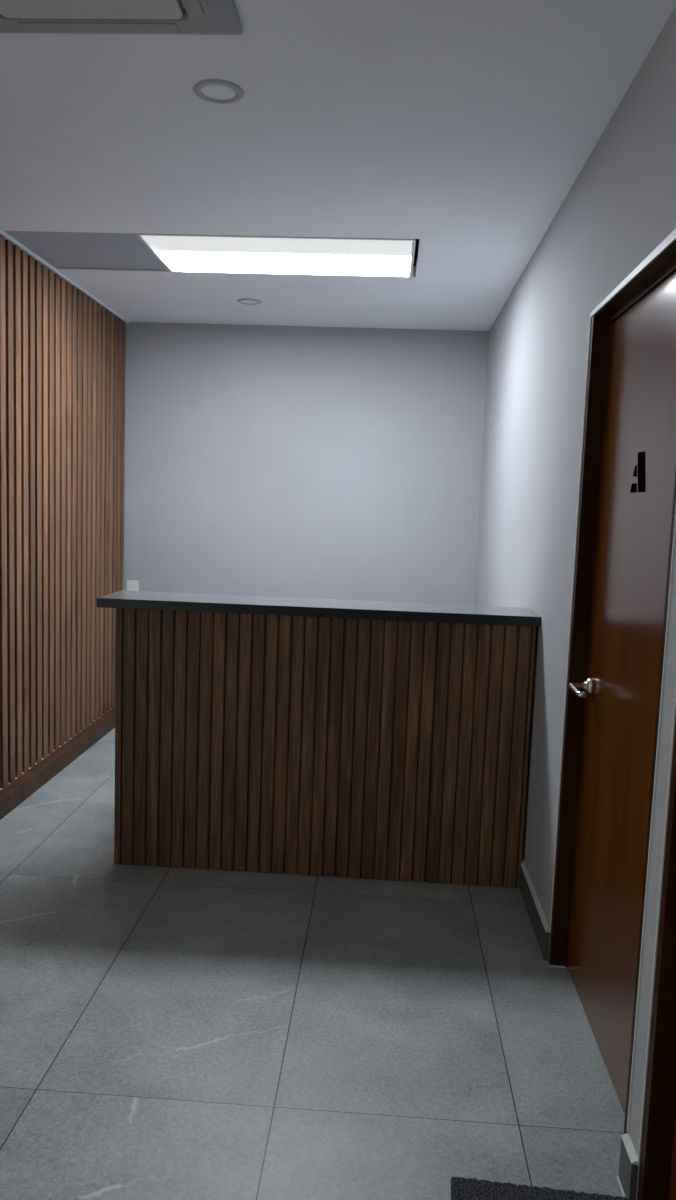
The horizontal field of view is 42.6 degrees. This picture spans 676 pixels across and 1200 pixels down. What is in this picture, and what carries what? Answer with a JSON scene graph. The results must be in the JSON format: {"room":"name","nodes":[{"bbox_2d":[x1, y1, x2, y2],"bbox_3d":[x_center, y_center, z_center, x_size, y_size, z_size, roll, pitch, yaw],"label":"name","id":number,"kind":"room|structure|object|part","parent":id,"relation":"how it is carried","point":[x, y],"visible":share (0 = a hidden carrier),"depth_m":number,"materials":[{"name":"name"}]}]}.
{"room":"lobby","nodes":[
{"label":"lobby","id":0,"kind":"room"},
{"bbox_2d":[0,234,125,789],"bbox_3d":[-1.754,-0.218,1.364,0.155,2.978,8.952,2,6,3],"label":"wall","id":1,"kind":"structure","parent":0,"point":[63,353],"depth_m":4.57,"materials":[{"name":"brown wood"}]},
{"bbox_2d":[0,707,114,819],"bbox_3d":[-1.581,0.955,3.948,0.085,0.096,4.052,2,6,3],"label":"baseboard","id":2,"kind":"structure","parent":1,"relation":"attached to","point":[28,783],"depth_m":4.58,"materials":[{"name":"brown wood"}]},
{"bbox_2d":[0,230,128,322],"bbox_3d":[-1.507,-1.603,3.668,0.045,0.011,4.052,2,6,3],"label":"trim","id":3,"kind":"structure","parent":1,"relation":"attached to","point":[5,235],"depth_m":4.46,"materials":[{"name":"paint"}]},
{"bbox_2d":[123,322,488,604],"bbox_3d":[-0.195,-0.648,5.797,2.758,2.978,0.120,2,6,3],"label":"wall","id":4,"kind":"structure","parent":0,"point":[338,463],"depth_m":5.71,"materials":[{"name":"grey paint"}]},
{"bbox_2d":[126,580,137,590],"bbox_3d":[-1.392,-0.073,5.862,0.080,0.116,0.012,2,6,3],"label":"wall socket","id":5,"kind":"object","parent":4,"relation":"attached to","point":[131,585],"visible":0.58,"depth_m":5.86,"materials":[{"name":"white plastic"}]},
{"bbox_2d":[0,728,624,1199],"bbox_3d":[-0.512,1.376,1.463,2.758,0.120,9.192,2,6,3],"label":"floor","id":6,"kind":"structure","parent":0,"point":[167,1033],"depth_m":2.44,"materials":[{"name":"tile"}]},
{"bbox_2d":[97,590,540,887],"bbox_3d":[-0.075,0.516,3.888,1.714,1.091,1.014,2,6,3],"label":"reception desk","id":7,"kind":"object","parent":6,"relation":"on","point":[301,736],"depth_m":3.42,"materials":[{"name":"brown wood"}]},
{"bbox_3d":[-0.879,0.552,3.468,0.024,1.052,0.013,2,6,3],"label":"post","id":8,"kind":"part","parent":7,"relation":"part of","materials":[{"name":"brown wood"}]},
{"bbox_2d":[99,590,539,616],"bbox_3d":[-0.075,0.030,3.482,1.712,0.036,0.307,2,6,3],"label":"countertop","id":9,"kind":"structure","parent":7,"relation":"on","point":[133,595],"depth_m":3.47,"materials":[{"name":"black stone"}]},
{"bbox_2d":[451,1176,627,1199],"bbox_3d":[0.406,1.329,1.580,0.390,0.014,0.660,3,6,6],"label":"doormat","id":10,"kind":"object","parent":6,"relation":"on","point":[463,1188],"visible":1,"depth_m":1.89,"materials":[{"name":"black fabric"}]},
{"bbox_2d":[0,0,675,330],"bbox_3d":[-0.408,-1.468,1.151,2.758,0.350,9.192,2,6,3],"label":"ceiling","id":11,"kind":"structure","parent":0,"point":[462,129],"depth_m":2.73,"materials":[{"name":"paint"}]},
{"bbox_2d":[5,231,168,270],"bbox_3d":[-1.160,-1.679,4.093,0.587,0.068,0.614,2,6,3],"label":"ceiling panel","id":12,"kind":"object","parent":11,"relation":"attached to","point":[62,250],"visible":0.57,"depth_m":4.08,"materials":[{"name":"grey paint"}]},
{"bbox_2d":[0,0,241,34],"bbox_3d":[-0.583,-1.351,1.808,0.662,0.038,0.662,2,6,3],"label":"air conditioner","id":13,"kind":"object","parent":11,"relation":"attached to","point":[190,17],"visible":1,"depth_m":2.01,"materials":[{"name":"grey plastic"}]},
{"bbox_2d":[0,0,182,18],"bbox_3d":[-0.583,-1.344,1.808,0.430,0.025,0.430,2,6,3],"label":"grille","id":14,"kind":"object","parent":13,"relation":"attached to","point":[9,9],"depth_m":1.98,"materials":[{"name":"grey plastic"}]},
{"bbox_2d":[193,79,243,103],"bbox_3d":[-0.336,-1.427,2.435,0.140,0.006,0.140,2,6,3],"label":"recessed light","id":15,"kind":"object","parent":11,"relation":"in","point":[219,91],"visible":1,"depth_m":2.43,"materials":[{"name":"grey"}]},
{"bbox_2d":[237,298,260,304],"bbox_3d":[-0.509,-1.712,4.973,0.140,0.006,0.140,2,6,3],"label":"recessed light","id":16,"kind":"object","parent":11,"relation":"in","point":[247,301],"visible":1,"depth_m":4.97,"materials":[{"name":"grey"}]},
{"bbox_2d":[135,233,415,277],"bbox_3d":[-0.256,-1.638,4.045,1.220,0.073,0.614,2,6,3],"label":"ceiling light","id":17,"kind":"object","parent":11,"relation":"attached to","point":[186,253],"visible":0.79,"depth_m":4.04,"materials":[{"name":"white plastic"}]},
{"bbox_3d":[-0.266,-1.596,3.886,1.192,0.006,0.261,2,6,3],"label":"frosted panel","id":18,"kind":"part","parent":17,"relation":"part of","materials":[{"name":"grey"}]},
{"bbox_2d":[156,251,410,274],"bbox_3d":[-0.249,-1.627,4.177,1.192,0.006,0.325,2,6,3],"label":"diffuser","id":19,"kind":"object","parent":17,"relation":"attached to","point":[230,262],"depth_m":4.17,"materials":[{"name":"white plastic"}]},
{"bbox_2d":[474,6,675,1199],"bbox_3d":[0.795,-0.110,1.228,0.250,2.978,8.952,2,6,3],"label":"wall","id":20,"kind":"structure","parent":0,"point":[620,206],"depth_m":3.00,"materials":[{"name":"grey paint"}]},
{"bbox_2d":[519,857,549,959],"bbox_3d":[0.782,0.991,4.360,0.016,0.108,2.971,2,6,3],"label":"baseboard","id":21,"kind":"structure","parent":20,"relation":"attached to","point":[541,928],"depth_m":3.09,"materials":[{"name":"grey tile"}]},
{"bbox_2d":[549,228,675,1133],"bbox_3d":[0.767,0.210,2.305,0.152,2.106,0.941,2,6,3],"label":"door","id":22,"kind":"structure","parent":20,"relation":"in","point":[626,524],"depth_m":2.37,"materials":[{"name":"brown wood"}]},
{"bbox_3d":[0.736,0.271,2.601,0.064,0.019,0.146,2,6,3],"label":"lever","id":23,"kind":"part","parent":22,"relation":"part of","materials":[{"name":"silver metal"}]},
{"bbox_3d":[0.769,0.264,2.664,0.026,0.052,0.052,2,6,3],"label":"handle","id":24,"kind":"part","parent":22,"relation":"part of","materials":[{"name":"silver metal"}]},
{"bbox_2d":[617,1133,638,1199],"bbox_3d":[0.638,1.254,1.909,0.019,0.108,0.083,2,6,3],"label":"baseboard","id":25,"kind":"structure","parent":20,"relation":"attached to","point":[627,1178],"depth_m":1.89,"materials":[{"name":"grey tile"}]},
{"bbox_2d":[637,689,675,1199],"bbox_3d":[0.708,0.319,1.289,0.152,2.106,0.941,2,6,3],"label":"door","id":26,"kind":"structure","parent":20,"relation":"in","point":[657,1139],"depth_m":1.80,"materials":[{"name":"brown wood"}]}
]}

